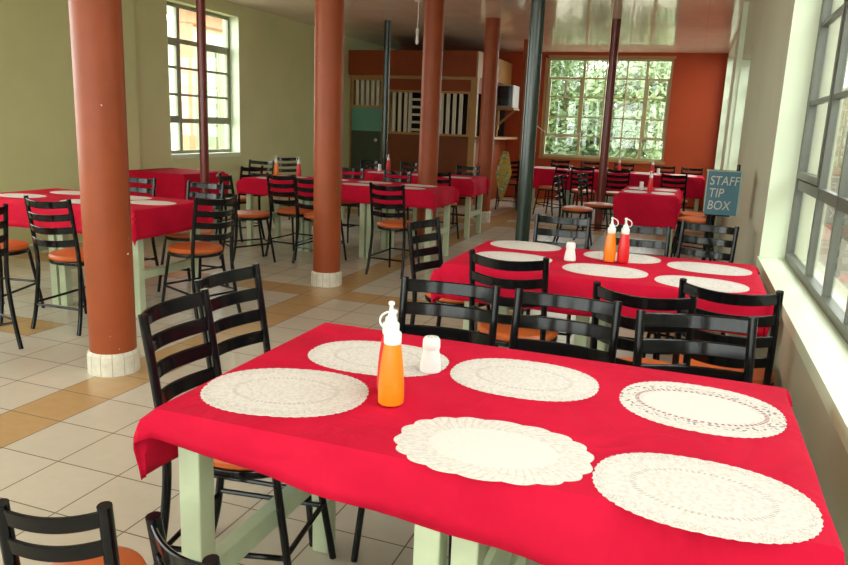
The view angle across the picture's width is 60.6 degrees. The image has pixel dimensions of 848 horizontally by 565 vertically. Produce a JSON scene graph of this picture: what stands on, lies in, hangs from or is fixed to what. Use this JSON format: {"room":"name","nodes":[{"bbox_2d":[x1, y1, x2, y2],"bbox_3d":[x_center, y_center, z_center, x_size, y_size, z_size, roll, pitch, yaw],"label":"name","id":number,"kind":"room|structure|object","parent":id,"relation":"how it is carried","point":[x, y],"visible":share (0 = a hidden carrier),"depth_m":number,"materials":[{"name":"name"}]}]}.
{"room":"eatery","nodes":[
{"label":"eatery","id":0,"kind":"room"},
{"bbox_2d":[0,0,393,244],"bbox_3d":[-3.748,-1.921,7.826,0.260,2.944,18.270,7,13,19],"label":"wall","id":1,"kind":"structure","parent":0,"point":[38,139],"depth_m":8.68,"materials":[{"name":"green paint"}]},
{"bbox_2d":[122,0,139,169],"bbox_3d":[-3.425,-1.994,8.223,0.070,2.944,0.430,7,13,19],"label":"pilaster","id":2,"kind":"object","parent":1,"relation":"attached to","point":[127,5],"visible":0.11,"depth_m":8.27,"materials":[{"name":"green paint"}]},
{"bbox_2d":[167,1,230,153],"bbox_3d":[-3.050,-2.677,9.694,0.045,1.866,1.510,7,13,19],"label":"window","id":3,"kind":"structure","parent":1,"relation":"in","point":[176,41],"depth_m":9.58,"materials":[{"name":"green metal"}]},
{"bbox_2d":[166,0,240,158],"bbox_3d":[-2.954,-2.641,9.665,0.157,1.916,1.510,7,13,19],"label":"window sill","id":4,"kind":"structure","parent":1,"relation":"attached to","point":[233,21],"depth_m":10.30,"materials":[{"name":"paint"}]},
{"bbox_2d":[0,197,727,564],"bbox_3d":[-0.595,-0.050,7.027,7.111,0.120,18.270,7,13,19],"label":"floor","id":5,"kind":"structure","parent":0,"point":[67,432],"depth_m":3.90,"materials":[{"name":"beige tile"}]},
{"bbox_2d":[0,203,23,349],"bbox_3d":[-2.656,-0.028,4.200,0.523,0.874,0.398,11,15,34],"label":"dining chair","id":6,"kind":"object","parent":5,"relation":"on","point":[4,238],"visible":1,"depth_m":4.25,"materials":[{"name":"black metal"}]},
{"bbox_2d":[0,239,44,323],"bbox_3d":[-2.948,-0.203,4.952,0.398,0.874,0.523,4,12,9],"label":"dining chair","id":7,"kind":"object","parent":5,"relation":"on","point":[16,247],"visible":0.79,"depth_m":4.96,"materials":[{"name":"black metal"}]},
{"bbox_2d":[2,235,60,304],"bbox_3d":[-2.901,-0.307,5.701,0.738,0.757,0.780,7,13,19],"label":"dining table","id":8,"kind":"object","parent":5,"relation":"on","point":[54,269],"visible":0.19,"depth_m":5.32,"materials":[{"name":"green paint"}]},
{"bbox_2d":[0,188,213,244],"bbox_3d":[-2.539,-0.522,5.522,1.611,0.240,0.891,7,13,19],"label":"tablecloth","id":9,"kind":"object","parent":8,"relation":"on","point":[147,221],"visible":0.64,"depth_m":5.21,"materials":[{"name":"red fabric"}]},
{"bbox_2d":[24,195,86,335],"bbox_3d":[-2.304,-0.139,4.778,0.398,0.874,0.523,6,13,17],"label":"dining chair","id":10,"kind":"object","parent":5,"relation":"on","point":[74,256],"visible":0.86,"depth_m":4.60,"materials":[{"name":"black metal"}]},
{"bbox_2d":[0,498,146,564],"bbox_3d":[-0.812,0.729,1.753,0.278,0.580,0.330,2,12,-1],"label":"dining chair","id":11,"kind":"object","parent":5,"relation":"on","point":[104,551],"visible":1,"depth_m":1.57,"materials":[{"name":"black metal"}]},
{"bbox_2d":[68,0,140,376],"bbox_3d":[-1.671,-0.953,3.744,0.276,2.944,0.269,7,13,19],"label":"column","id":12,"kind":"structure","parent":5,"relation":"on","point":[96,26],"depth_m":3.75,"materials":[{"name":"brown paint"}]},
{"bbox_2d":[57,229,199,316],"bbox_3d":[-2.198,-0.225,5.455,0.738,0.757,0.780,7,13,19],"label":"dining table","id":13,"kind":"object","parent":5,"relation":"on","point":[140,274],"visible":0.28,"depth_m":5.22,"materials":[{"name":"green paint"}]},
{"bbox_2d":[129,177,158,265],"bbox_3d":[-2.554,-0.456,6.198,0.398,0.874,0.523,7,13,21],"label":"dining chair","id":14,"kind":"object","parent":5,"relation":"on","point":[131,179],"visible":0.16,"depth_m":6.33,"materials":[{"name":"black metal"}]},
{"bbox_2d":[145,511,220,564],"bbox_3d":[-0.410,0.774,1.619,0.278,0.580,0.330,13,16,40],"label":"dining chair","id":15,"kind":"object","parent":5,"relation":"on","point":[162,553],"visible":1,"depth_m":1.49,"materials":[{"name":"black metal"}]},
{"bbox_2d":[157,181,228,291],"bbox_3d":[-1.895,-0.377,5.957,0.398,0.874,0.523,6,13,17],"label":"dining chair","id":16,"kind":"object","parent":5,"relation":"on","point":[184,236],"visible":0.42,"depth_m":6.02,"materials":[{"name":"black metal"}]},
{"bbox_2d":[161,194,241,318],"bbox_3d":[-1.605,-0.204,5.211,0.523,0.874,0.398,11,15,35],"label":"dining chair","id":17,"kind":"object","parent":5,"relation":"on","point":[193,249],"visible":0.88,"depth_m":5.07,"materials":[{"name":"black metal"}]},
{"bbox_2d":[196,0,210,241],"bbox_3d":[-2.319,-1.817,7.612,0.160,2.944,0.160,7,13,19],"label":"pole","id":18,"kind":"object","parent":5,"relation":"on","point":[200,4],"visible":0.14,"depth_m":7.54,"materials":[{"name":"brown metal"}]},
{"bbox_2d":[138,288,335,564],"bbox_3d":[-0.561,0.494,2.184,0.523,0.874,0.398,5,12,11],"label":"dining chair","id":19,"kind":"object","parent":5,"relation":"on","point":[222,470],"visible":0.56,"depth_m":2.19,"materials":[{"name":"black metal"}]},
{"bbox_2d":[215,165,264,241],"bbox_3d":[-2.159,-0.945,8.532,0.523,0.874,0.398,9,14,29],"label":"dining chair","id":20,"kind":"object","parent":5,"relation":"on","point":[241,199],"visible":0.52,"depth_m":8.38,"materials":[{"name":"black metal"}]},
{"bbox_2d":[217,172,275,262],"bbox_3d":[-1.778,-0.639,7.188,0.523,0.874,0.398,-5,14,-32],"label":"dining chair","id":21,"kind":"object","parent":5,"relation":"on","point":[244,215],"visible":0.71,"depth_m":7.08,"materials":[{"name":"black metal"}]},
{"bbox_2d":[194,263,312,546],"bbox_3d":[-0.532,0.407,2.594,0.523,0.874,0.398,7,13,20],"label":"dining chair","id":22,"kind":"object","parent":5,"relation":"on","point":[221,278],"visible":0.26,"depth_m":2.67,"materials":[{"name":"black metal"}]},
{"bbox_2d":[240,159,274,226],"bbox_3d":[-2.203,-1.157,9.499,0.398,0.874,0.523,5,12,11],"label":"dining chair","id":23,"kind":"object","parent":5,"relation":"on","point":[250,160],"visible":0.24,"depth_m":9.63,"materials":[{"name":"black metal"}]},
{"bbox_2d":[246,194,304,250],"bbox_3d":[-1.542,-0.811,8.285,0.725,0.757,0.740,7,13,19],"label":"dining table","id":24,"kind":"object","parent":5,"relation":"on","point":[249,197],"visible":0.3,"depth_m":8.13,"materials":[{"name":"green paint"}]},
{"bbox_2d":[236,174,458,211],"bbox_3d":[-0.840,-0.998,7.986,2.321,0.216,0.851,7,13,19],"label":"tablecloth","id":25,"kind":"object","parent":24,"relation":"on","point":[431,198],"visible":0.59,"depth_m":7.57,"materials":[{"name":"red fabric"}]},
{"bbox_2d":[265,172,312,259],"bbox_3d":[-1.380,-0.707,7.578,0.398,0.874,0.523,8,14,26],"label":"dining chair","id":26,"kind":"object","parent":5,"relation":"on","point":[291,212],"visible":0.71,"depth_m":7.43,"materials":[{"name":"black metal"}]},
{"bbox_2d":[292,176,346,262],"bbox_3d":[-1.045,-0.627,7.274,0.398,0.874,0.523,8,13,23],"label":"dining chair","id":27,"kind":"object","parent":5,"relation":"on","point":[308,216],"visible":0.61,"depth_m":7.16,"materials":[{"name":"black metal"}]},
{"bbox_2d":[311,0,344,287],"bbox_3d":[-0.801,-1.423,6.080,0.270,2.944,0.263,7,13,19],"label":"column","id":28,"kind":"structure","parent":5,"relation":"on","point":[329,14],"depth_m":6.04,"materials":[{"name":"brown paint"}]},
{"bbox_2d":[178,447,496,564],"bbox_3d":[-0.157,0.615,1.960,0.660,0.757,0.803,7,13,19],"label":"dining table","id":29,"kind":"object","parent":5,"relation":"on","point":[196,471],"visible":0.21,"depth_m":1.73,"materials":[{"name":"green paint"}]},
{"bbox_2d":[133,322,845,564],"bbox_3d":[0.166,0.366,1.782,1.430,0.176,0.880,7,13,19],"label":"tablecloth","id":30,"kind":"object","parent":29,"relation":"on","point":[351,457],"visible":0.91,"depth_m":1.50,"materials":[{"name":"red fabric"}]},
{"bbox_2d":[200,368,368,416],"bbox_3d":[-0.333,0.261,1.751,0.399,0.001,0.319,3,12,4],"label":"placemat","id":31,"kind":"object","parent":30,"relation":"on","point":[273,392],"visible":1,"depth_m":1.73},
{"bbox_2d":[307,340,448,376],"bbox_3d":[-0.128,0.209,2.028,0.399,0.001,0.289,6,13,15],"label":"placemat","id":32,"kind":"object","parent":30,"relation":"on","point":[362,357],"visible":0.8,"depth_m":2.02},
{"bbox_2d":[419,335,440,373],"bbox_3d":[0.019,0.189,1.923,0.058,0.096,0.058,7,13,19],"label":"salt shaker","id":33,"kind":"object","parent":32,"relation":"on","point":[430,363],"visible":1,"depth_m":1.90,"materials":[{"name":"white ceramic"}]},
{"bbox_2d":[377,301,399,390],"bbox_3d":[-0.081,0.154,1.748,0.061,0.226,0.061,13,16,41],"label":"sauce bottle","id":34,"kind":"object","parent":30,"relation":"on","point":[388,318],"visible":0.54,"depth_m":1.73,"materials":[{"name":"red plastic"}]},
{"bbox_2d":[378,309,403,406],"bbox_3d":[-0.075,0.171,1.671,0.063,0.226,0.061,3,12,5],"label":"sauce bottle","id":35,"kind":"object","parent":30,"relation":"on","point":[391,375],"visible":1,"depth_m":1.66,"materials":[{"name":"orange plastic"}]},
{"bbox_2d":[394,417,593,484],"bbox_3d":[0.140,0.338,1.484,0.405,0.001,0.290,6,13,15],"label":"placemat","id":36,"kind":"object","parent":30,"relation":"on","point":[469,447],"visible":1,"depth_m":1.47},
{"bbox_2d":[450,358,598,401],"bbox_3d":[0.262,0.252,1.908,0.389,0.001,0.299,6,13,17],"label":"placemat","id":37,"kind":"object","parent":30,"relation":"on","point":[522,379],"visible":1,"depth_m":1.89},
{"bbox_2d":[619,381,786,437],"bbox_3d":[0.669,0.301,1.755,0.379,0.001,0.329,8,13,23],"label":"placemat","id":38,"kind":"object","parent":30,"relation":"on","point":[700,407],"visible":1,"depth_m":1.74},
{"bbox_2d":[592,452,823,543],"bbox_3d":[0.511,0.386,1.332,0.395,0.001,0.299,7,13,21],"label":"placemat","id":39,"kind":"object","parent":30,"relation":"on","point":[710,498],"visible":1,"depth_m":1.31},
{"bbox_2d":[304,201,387,257],"bbox_3d":[-0.851,-0.730,8.044,0.725,0.757,0.740,7,13,19],"label":"dining table","id":40,"kind":"object","parent":5,"relation":"on","point":[363,207],"visible":0.38,"depth_m":7.75,"materials":[{"name":"green paint"}]},
{"bbox_2d":[341,167,364,242],"bbox_3d":[-0.970,-0.957,8.808,0.398,0.874,0.523,6,13,17],"label":"dining chair","id":41,"kind":"object","parent":5,"relation":"on","point":[362,170],"visible":0.27,"depth_m":8.84,"materials":[{"name":"black metal"}]},
{"bbox_2d":[341,206,380,224],"bbox_3d":[-0.978,-1.184,10.117,0.701,0.757,0.700,7,13,19],"label":"dining table","id":42,"kind":"object","parent":5,"relation":"on","point":[342,207],"visible":0.12,"depth_m":10.50,"materials":[{"name":"green paint"}]},
{"bbox_2d":[342,169,489,200],"bbox_3d":[-0.298,-1.350,9.831,2.250,0.265,0.810,7,13,19],"label":"tablecloth","id":43,"kind":"object","parent":42,"relation":"on","point":[476,185],"visible":0.47,"depth_m":9.41,"materials":[{"name":"red fabric"}]},
{"bbox_2d":[378,20,390,211],"bbox_3d":[-0.610,-2.563,11.386,0.170,2.944,0.170,7,13,19],"label":"pole","id":44,"kind":"object","parent":5,"relation":"on","point":[387,30],"visible":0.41,"depth_m":11.26,"materials":[{"name":"black metal"}]},
{"bbox_2d":[365,182,419,278],"bbox_3d":[-0.280,-0.511,6.881,0.398,0.874,0.523,8,13,23],"label":"dining chair","id":45,"kind":"object","parent":5,"relation":"on","point":[389,225],"visible":0.89,"depth_m":6.71,"materials":[{"name":"black metal"}]},
{"bbox_2d":[374,169,411,232],"bbox_3d":[-0.399,-0.874,8.536,0.398,0.874,0.523,7,13,21],"label":"dining chair","id":46,"kind":"object","parent":5,"relation":"on","point":[409,174],"visible":0.24,"depth_m":8.66,"materials":[{"name":"black metal"}]},
{"bbox_2d":[366,204,450,261],"bbox_3d":[-0.160,-0.649,7.802,0.725,0.757,0.740,7,13,19],"label":"dining table","id":47,"kind":"object","parent":5,"relation":"on","point":[444,230],"visible":0.38,"depth_m":7.77,"materials":[{"name":"green paint"}]},
{"bbox_2d":[351,276,500,564],"bbox_3d":[0.019,0.457,2.469,0.398,0.874,0.523,6,13,16],"label":"dining chair","id":48,"kind":"object","parent":5,"relation":"on","point":[412,285],"visible":0.3,"depth_m":2.60,"materials":[{"name":"black metal"}]},
{"bbox_2d":[414,0,444,245],"bbox_3d":[0.070,-1.893,8.416,0.262,2.944,0.255,7,13,19],"label":"column","id":49,"kind":"structure","parent":5,"relation":"on","point":[434,10],"depth_m":8.28,"materials":[{"name":"brown paint"}]},
{"bbox_2d":[348,50,518,205],"bbox_3d":[0.337,-3.041,14.337,2.873,2.705,2.500,7,13,19],"label":"booth","id":50,"kind":"object","parent":5,"relation":"on","point":[462,71],"depth_m":13.36,"materials":[{"name":"brown wood"}]},
{"bbox_2d":[461,136,517,139],"bbox_3d":[1.298,-2.794,13.995,0.550,0.045,2.200,7,13,19],"label":"countertop","id":51,"kind":"structure","parent":50,"relation":"on","point":[477,137],"depth_m":13.73,"materials":[{"name":"brown wood"}]},
{"bbox_2d":[497,85,519,107],"bbox_3d":[1.642,-3.606,14.081,0.300,0.419,0.525,7,13,19],"label":"television","id":52,"kind":"object","parent":50,"relation":"on","point":[508,95],"visible":0.88,"depth_m":13.86,"materials":[{"name":"grey plastic"}]},
{"bbox_2d":[435,172,458,238],"bbox_3d":[0.209,-0.952,9.011,0.398,0.874,0.523,7,13,21],"label":"dining chair","id":53,"kind":"object","parent":5,"relation":"on","point":[455,205],"visible":0.19,"depth_m":8.83,"materials":[{"name":"black metal"}]},
{"bbox_2d":[407,217,490,325],"bbox_3d":[0.145,0.090,4.187,0.523,0.874,0.398,9,14,28],"label":"dining chair","id":54,"kind":"object","parent":5,"relation":"on","point":[411,226],"visible":0.46,"depth_m":4.26,"materials":[{"name":"black metal"}]},
{"bbox_2d":[436,194,482,238],"bbox_3d":[0.361,-1.028,9.650,0.701,0.757,0.700,7,13,19],"label":"dining table","id":55,"kind":"object","parent":5,"relation":"on","point":[468,213],"visible":0.38,"depth_m":9.44,"materials":[{"name":"green paint"}]},
{"bbox_2d":[451,165,479,224],"bbox_3d":[0.548,-1.208,10.256,0.398,0.874,0.523,7,13,19],"label":"dining chair","id":56,"kind":"object","parent":5,"relation":"on","point":[457,166],"visible":0.28,"depth_m":10.39,"materials":[{"name":"black metal"}]},
{"bbox_2d":[474,17,500,222],"bbox_3d":[0.941,-2.362,10.751,0.256,2.944,0.250,7,13,19],"label":"column","id":57,"kind":"structure","parent":5,"relation":"on","point":[492,25],"depth_m":10.61,"materials":[{"name":"brown paint"}]},
{"bbox_2d":[450,536,528,564],"bbox_3d":[0.473,0.689,1.740,0.660,0.757,0.803,7,13,19],"label":"dining table","id":58,"kind":"object","parent":5,"relation":"on","point":[463,552],"visible":0.15,"depth_m":1.48,"materials":[{"name":"green paint"}]},
{"bbox_2d":[495,160,519,210],"bbox_3d":[1.494,-1.742,12.903,0.398,0.874,0.523,4,12,7],"label":"dining chair","id":59,"kind":"object","parent":5,"relation":"on","point":[511,183],"visible":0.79,"depth_m":12.77,"materials":[{"name":"black metal"}]},
{"bbox_2d":[496,151,511,201],"bbox_3d":[1.376,-1.835,12.568,0.274,0.862,0.059,3,12,4],"label":"cloth","id":60,"kind":"object","parent":59,"relation":"hanging from","point":[503,171],"visible":1,"depth_m":12.55,"materials":[{"name":"fabric"}]},
{"bbox_2d":[469,249,557,346],"bbox_3d":[0.425,0.267,3.419,0.398,0.874,0.523,7,13,22],"label":"dining chair","id":61,"kind":"object","parent":5,"relation":"on","point":[504,322],"visible":0.38,"depth_m":3.17,"materials":[{"name":"black metal"}]},
{"bbox_2d":[512,39,527,207],"bbox_3d":[1.795,-2.824,13.044,0.226,2.944,0.220,7,13,19],"label":"column","id":62,"kind":"structure","parent":5,"relation":"on","point":[525,49],"depth_m":12.92,"materials":[{"name":"brown paint"}]},
{"bbox_2d":[463,301,589,347],"bbox_3d":[0.554,0.243,3.814,0.692,0.757,0.835,7,13,19],"label":"dining table","id":63,"kind":"object","parent":5,"relation":"on","point":[580,340],"visible":0.1,"depth_m":3.51,"materials":[{"name":"green paint"}]},
{"bbox_2d":[430,240,773,336],"bbox_3d":[0.892,0.017,3.642,1.513,0.224,0.944,7,13,19],"label":"tablecloth","id":64,"kind":"object","parent":63,"relation":"on","point":[561,281],"visible":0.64,"depth_m":3.33,"materials":[{"name":"red fabric"}]},
{"bbox_2d":[476,251,551,262],"bbox_3d":[0.453,-0.127,3.694,0.399,0.001,0.309,7,13,22],"label":"placemat","id":65,"kind":"object","parent":64,"relation":"on","point":[507,256],"visible":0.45,"depth_m":3.72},
{"bbox_2d":[490,240,561,250],"bbox_3d":[0.573,-0.208,4.089,0.399,0.001,0.309,7,13,22],"label":"placemat","id":66,"kind":"object","parent":64,"relation":"on","point":[521,245],"visible":1,"depth_m":4.08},
{"bbox_2d":[562,263,647,277],"bbox_3d":[0.859,-0.057,3.447,0.399,0.001,0.309,7,13,22],"label":"placemat","id":67,"kind":"object","parent":64,"relation":"on","point":[582,268],"visible":1,"depth_m":3.44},
{"bbox_2d":[603,217,618,261],"bbox_3d":[0.945,-0.217,3.660,0.063,0.226,0.061,12,16,39],"label":"sauce bottle","id":68,"kind":"object","parent":64,"relation":"on","point":[609,254],"visible":1,"depth_m":3.64,"materials":[{"name":"orange plastic"}]},
{"bbox_2d":[584,251,660,263],"bbox_3d":[1.048,-0.134,3.840,0.399,0.001,0.309,7,13,22],"label":"placemat","id":69,"kind":"object","parent":64,"relation":"on","point":[633,258],"visible":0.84,"depth_m":3.82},
{"bbox_2d":[616,218,631,262],"bbox_3d":[1.010,-0.212,3.647,0.063,0.226,0.061,12,16,39],"label":"sauce bottle","id":70,"kind":"object","parent":64,"relation":"on","point":[624,242],"visible":1,"depth_m":3.63,"materials":[{"name":"red plastic"}]},
{"bbox_2d":[654,275,749,292],"bbox_3d":[1.235,0.005,3.233,0.399,0.001,0.309,7,13,22],"label":"placemat","id":71,"kind":"object","parent":64,"relation":"on","point":[671,280],"visible":0.84,"depth_m":3.23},
{"bbox_2d":[667,262,751,275],"bbox_3d":[1.421,-0.071,3.616,0.399,0.001,0.309,7,13,22],"label":"placemat","id":72,"kind":"object","parent":64,"relation":"on","point":[708,268],"visible":1,"depth_m":3.60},
{"bbox_2d":[509,0,545,311],"bbox_3d":[0.809,-1.235,5.518,0.187,2.944,0.187,7,13,19],"label":"pole","id":73,"kind":"object","parent":5,"relation":"on","point":[537,10],"visible":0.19,"depth_m":5.47,"materials":[{"name":"black metal"}]},
{"bbox_2d":[531,188,569,213],"bbox_3d":[2.190,-1.646,12.851,0.713,0.757,0.780,7,13,19],"label":"dining table","id":74,"kind":"object","parent":5,"relation":"on","point":[533,191],"visible":0.09,"depth_m":13.24,"materials":[{"name":"green paint"}]},
{"bbox_2d":[533,166,705,202],"bbox_3d":[3.217,-1.709,12.452,3.022,0.390,0.904,7,13,19],"label":"tablecloth","id":75,"kind":"object","parent":74,"relation":"on","point":[696,185],"visible":0.5,"depth_m":11.99,"materials":[{"name":"red fabric"}]},
{"bbox_2d":[532,164,570,215],"bbox_3d":[2.148,-1.543,12.108,0.398,0.874,0.523,-8,16,-39],"label":"dining chair","id":76,"kind":"object","parent":5,"relation":"on","point":[552,187],"visible":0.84,"depth_m":11.98,"materials":[{"name":"black metal"}]},
{"bbox_2d":[521,214,591,343],"bbox_3d":[0.815,0.031,4.584,0.398,0.874,0.523,7,13,19],"label":"dining chair","id":77,"kind":"object","parent":5,"relation":"on","point":[538,218],"visible":0.23,"depth_m":4.72,"materials":[{"name":"black metal"}]},
{"bbox_2d":[509,288,622,363],"bbox_3d":[0.384,0.499,2.341,0.398,0.874,0.523,8,13,23],"label":"dining chair","id":78,"kind":"object","parent":5,"relation":"on","point":[614,309],"visible":0.24,"depth_m":2.48,"materials":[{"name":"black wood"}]},
{"bbox_2d":[553,174,592,249],"bbox_3d":[1.843,-0.881,8.995,0.523,0.874,0.398,6,13,17],"label":"dining chair","id":79,"kind":"object","parent":5,"relation":"on","point":[574,209],"visible":0.81,"depth_m":8.89,"materials":[{"name":"black metal"}]},
{"bbox_2d":[566,166,594,217],"bbox_3d":[2.545,-1.434,11.681,0.398,0.874,0.523,6,13,17],"label":"dining chair","id":80,"kind":"object","parent":5,"relation":"on","point":[591,191],"visible":0.71,"depth_m":11.48,"materials":[{"name":"black metal"}]},
{"bbox_2d":[573,173,612,239],"bbox_3d":[2.255,-0.993,9.586,0.523,0.874,0.398,8,13,24],"label":"dining chair","id":81,"kind":"object","parent":5,"relation":"on","point":[595,205],"visible":0.71,"depth_m":9.47,"materials":[{"name":"black metal"}]},
{"bbox_2d":[591,19,620,230],"bbox_3d":[2.615,-2.210,10.364,0.204,2.944,0.204,7,13,19],"label":"pole","id":82,"kind":"object","parent":5,"relation":"on","point":[616,23],"visible":0.81,"depth_m":10.29,"materials":[{"name":"red paint"}]},
{"bbox_2d":[603,168,630,220],"bbox_3d":[3.036,-1.366,11.457,0.398,0.874,0.523,6,13,15],"label":"dining chair","id":83,"kind":"object","parent":5,"relation":"on","point":[607,193],"visible":0.52,"depth_m":11.21,"materials":[{"name":"black metal"}]},
{"bbox_2d":[609,222,671,359],"bbox_3d":[1.233,0.111,4.293,0.398,0.874,0.523,6,13,16],"label":"dining chair","id":84,"kind":"object","parent":5,"relation":"on","point":[665,245],"visible":0.19,"depth_m":4.42,"materials":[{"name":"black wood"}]},
{"bbox_2d":[590,281,697,365],"bbox_3d":[0.848,0.413,2.824,0.398,0.874,0.523,8,14,26],"label":"dining chair","id":85,"kind":"object","parent":5,"relation":"on","point":[657,304],"visible":0.19,"depth_m":2.55,"materials":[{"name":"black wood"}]},
{"bbox_2d":[616,229,672,256],"bbox_3d":[2.652,-0.708,8.605,0.598,0.757,1.270,7,13,19],"label":"dining table","id":86,"kind":"object","parent":5,"relation":"on","point":[618,234],"visible":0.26,"depth_m":8.18,"materials":[{"name":"green paint"}]},
{"bbox_2d":[613,185,682,228],"bbox_3d":[2.658,-0.901,8.559,0.723,0.368,1.391,7,13,19],"label":"tablecloth","id":87,"kind":"object","parent":86,"relation":"on","point":[648,209],"visible":0.9,"depth_m":7.96,"materials":[{"name":"red fabric"}]},
{"bbox_2d":[660,173,687,223],"bbox_3d":[3.640,-1.155,10.601,0.398,0.874,0.523,8,13,25],"label":"dining chair","id":88,"kind":"object","parent":5,"relation":"on","point":[684,202],"visible":0.43,"depth_m":10.33,"materials":[{"name":"black metal"}]},
{"bbox_2d":[642,220,739,357],"bbox_3d":[1.669,0.077,4.532,0.398,0.874,0.523,12,16,39],"label":"dining chair","id":89,"kind":"object","parent":5,"relation":"on","point":[733,231],"visible":0.35,"depth_m":4.64,"materials":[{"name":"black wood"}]},
{"bbox_2d":[670,216,714,260],"bbox_3d":[3.130,-0.667,8.250,0.523,0.874,0.398,8,13,25],"label":"dining chair","id":90,"kind":"object","parent":5,"relation":"on","point":[700,220],"visible":0.35,"depth_m":8.21,"materials":[{"name":"black metal"}]},
{"bbox_2d":[632,310,757,382],"bbox_3d":[0.798,0.560,2.138,0.398,0.874,0.523,4,12,6],"label":"dining chair","id":91,"kind":"object","parent":5,"relation":"on","point":[748,326],"visible":0.15,"depth_m":2.27,"materials":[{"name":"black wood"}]},
{"bbox_2d":[682,214,728,339],"bbox_3d":[2.024,-0.045,5.123,0.300,0.885,0.300,7,13,19],"label":"stand","id":92,"kind":"object","parent":5,"relation":"on","point":[708,217],"visible":0.11,"depth_m":5.07,"materials":[{"name":"black metal"}]},
{"bbox_2d":[703,165,744,215],"bbox_3d":[2.057,-0.643,4.987,0.226,0.340,0.197,6,13,15],"label":"tip box","id":93,"kind":"object","parent":92,"relation":"on","point":[723,189],"visible":1,"depth_m":4.90,"materials":[{"name":"blue paint"}]},
{"bbox_2d":[672,278,783,385],"bbox_3d":[1.208,0.402,2.944,0.398,0.874,0.523,9,14,27],"label":"dining chair","id":94,"kind":"object","parent":5,"relation":"on","point":[763,374],"visible":0.3,"depth_m":2.69,"materials":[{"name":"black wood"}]},
{"bbox_3d":[-2.935,-0.945,8.642,0.768,0.757,0.750,7,13,19],"label":"dining table","id":95,"kind":"object","parent":5,"relation":"on","visible":0},
{"bbox_2d":[129,168,229,199],"bbox_3d":[-2.927,-1.024,8.606,0.901,0.596,0.892,7,13,19],"label":"tablecloth","id":96,"kind":"object","parent":95,"relation":"on","point":[170,182],"visible":0.44,"depth_m":8.22,"materials":[{"name":"red fabric"}]},
{"bbox_2d":[225,0,749,52],"bbox_3d":[-0.473,-3.033,6.381,7.111,0.100,18.270,7,13,19],"label":"ceiling","id":97,"kind":"structure","parent":0,"point":[647,26],"depth_m":10.62,"materials":[{"name":"white paint"}]},
{"bbox_2d":[499,52,727,209],"bbox_3d":[2.557,-3.215,14.995,6.591,2.944,0.260,7,13,19],"label":"wall","id":98,"kind":"structure","parent":0,"point":[698,79],"depth_m":13.97,"materials":[{"name":"orange paint"}]},
{"bbox_2d":[538,55,675,164],"bbox_3d":[3.602,-3.454,14.461,2.503,2.047,0.142,7,13,19],"label":"window","id":99,"kind":"structure","parent":98,"relation":"in","point":[581,97],"depth_m":14.47,"materials":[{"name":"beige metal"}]},
{"bbox_2d":[714,0,847,564],"bbox_3d":[2.680,-1.172,5.580,0.260,2.944,18.270,7,13,19],"label":"wall","id":100,"kind":"structure","parent":0,"point":[769,22],"depth_m":4.23,"materials":[{"name":"grey paint"}]},
{"bbox_2d":[714,57,733,169],"bbox_3d":[5.133,-2.826,12.261,0.140,2.152,2.850,7,13,19],"label":"window sill","id":101,"kind":"structure","parent":100,"relation":"attached to","point":[730,59],"depth_m":13.55,"materials":[{"name":"paint"}]},
{"bbox_2d":[714,2,748,251],"bbox_3d":[3.703,-1.821,8.771,0.055,2.944,0.130,7,13,19],"label":"pilaster","id":102,"kind":"object","parent":100,"relation":"attached to","point":[746,4],"visible":0.79,"depth_m":8.63,"materials":[{"name":"paint"}]},
{"bbox_2d":[728,60,750,170],"bbox_3d":[3.457,-1.659,7.853,0.140,1.602,1.750,7,13,19],"label":"window sill","id":103,"kind":"structure","parent":100,"relation":"attached to","point":[745,65],"depth_m":8.62,"materials":[{"name":"paint"}]},
{"bbox_2d":[756,0,847,453],"bbox_3d":[0.870,-0.413,0.860,0.147,1.927,6.735,7,13,19],"label":"window sill","id":104,"kind":"structure","parent":100,"relation":"attached to","point":[823,351],"depth_m":3.88,"materials":[{"name":"paint"}]},
{"bbox_2d":[784,0,847,343],"bbox_3d":[0.956,-0.425,0.826,0.045,1.882,6.735,7,13,19],"label":"window","id":105,"kind":"structure","parent":100,"relation":"in","point":[807,183],"depth_m":3.35,"materials":[{"name":"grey metal"}]},
{"label":"outside","id":106,"kind":"structure","parent":0,"visible":0},
{"bbox_2d":[547,153,847,300],"bbox_3d":[3.133,-3.099,23.187,50.000,0.200,74.000,7,13,19],"label":"yard","id":107,"kind":"structure","parent":106,"point":[841,278],"depth_m":10.25,"materials":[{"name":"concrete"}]},
{"bbox_2d":[167,6,224,149],"bbox_3d":[-4.645,-4.225,17.172,1.300,3.920,4.800,7,13,19],"label":"neighbouring building","id":108,"kind":"structure","parent":107,"relation":"on","point":[187,19],"depth_m":15.70,"materials":[{"name":"beige"}]},
{"bbox_2d":[545,61,604,154],"bbox_3d":[6.381,-8.176,32.553,5.940,6.180,4.853,8,13,23],"label":"tree","id":109,"kind":"object","parent":107,"relation":"on","point":[559,107],"visible":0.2,"depth_m":31.81,"materials":[{"name":"green plant"}]},
{"bbox_2d":[551,110,637,156],"bbox_3d":[6.223,-5.045,26.509,3.042,2.520,2.570,7,13,19],"label":"bush","id":110,"kind":"object","parent":107,"relation":"on","point":[588,146],"visible":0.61,"depth_m":25.75,"materials":[{"name":"green plant"}]},
{"bbox_2d":[585,61,671,158],"bbox_3d":[8.288,-6.528,28.242,3.141,4.946,4.372,-5,14,-32],"label":"tree","id":111,"kind":"object","parent":107,"relation":"on","point":[657,70],"visible":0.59,"depth_m":27.51,"materials":[{"name":"green plant"}]},
{"bbox_2d":[822,87,847,241],"bbox_3d":[5.143,-0.785,6.070,0.320,2.680,21.000,7,13,19],"label":"wall","id":112,"kind":"structure","parent":107,"relation":"on","point":[842,128],"depth_m":13.99,"materials":[{"name":"beige paint"}]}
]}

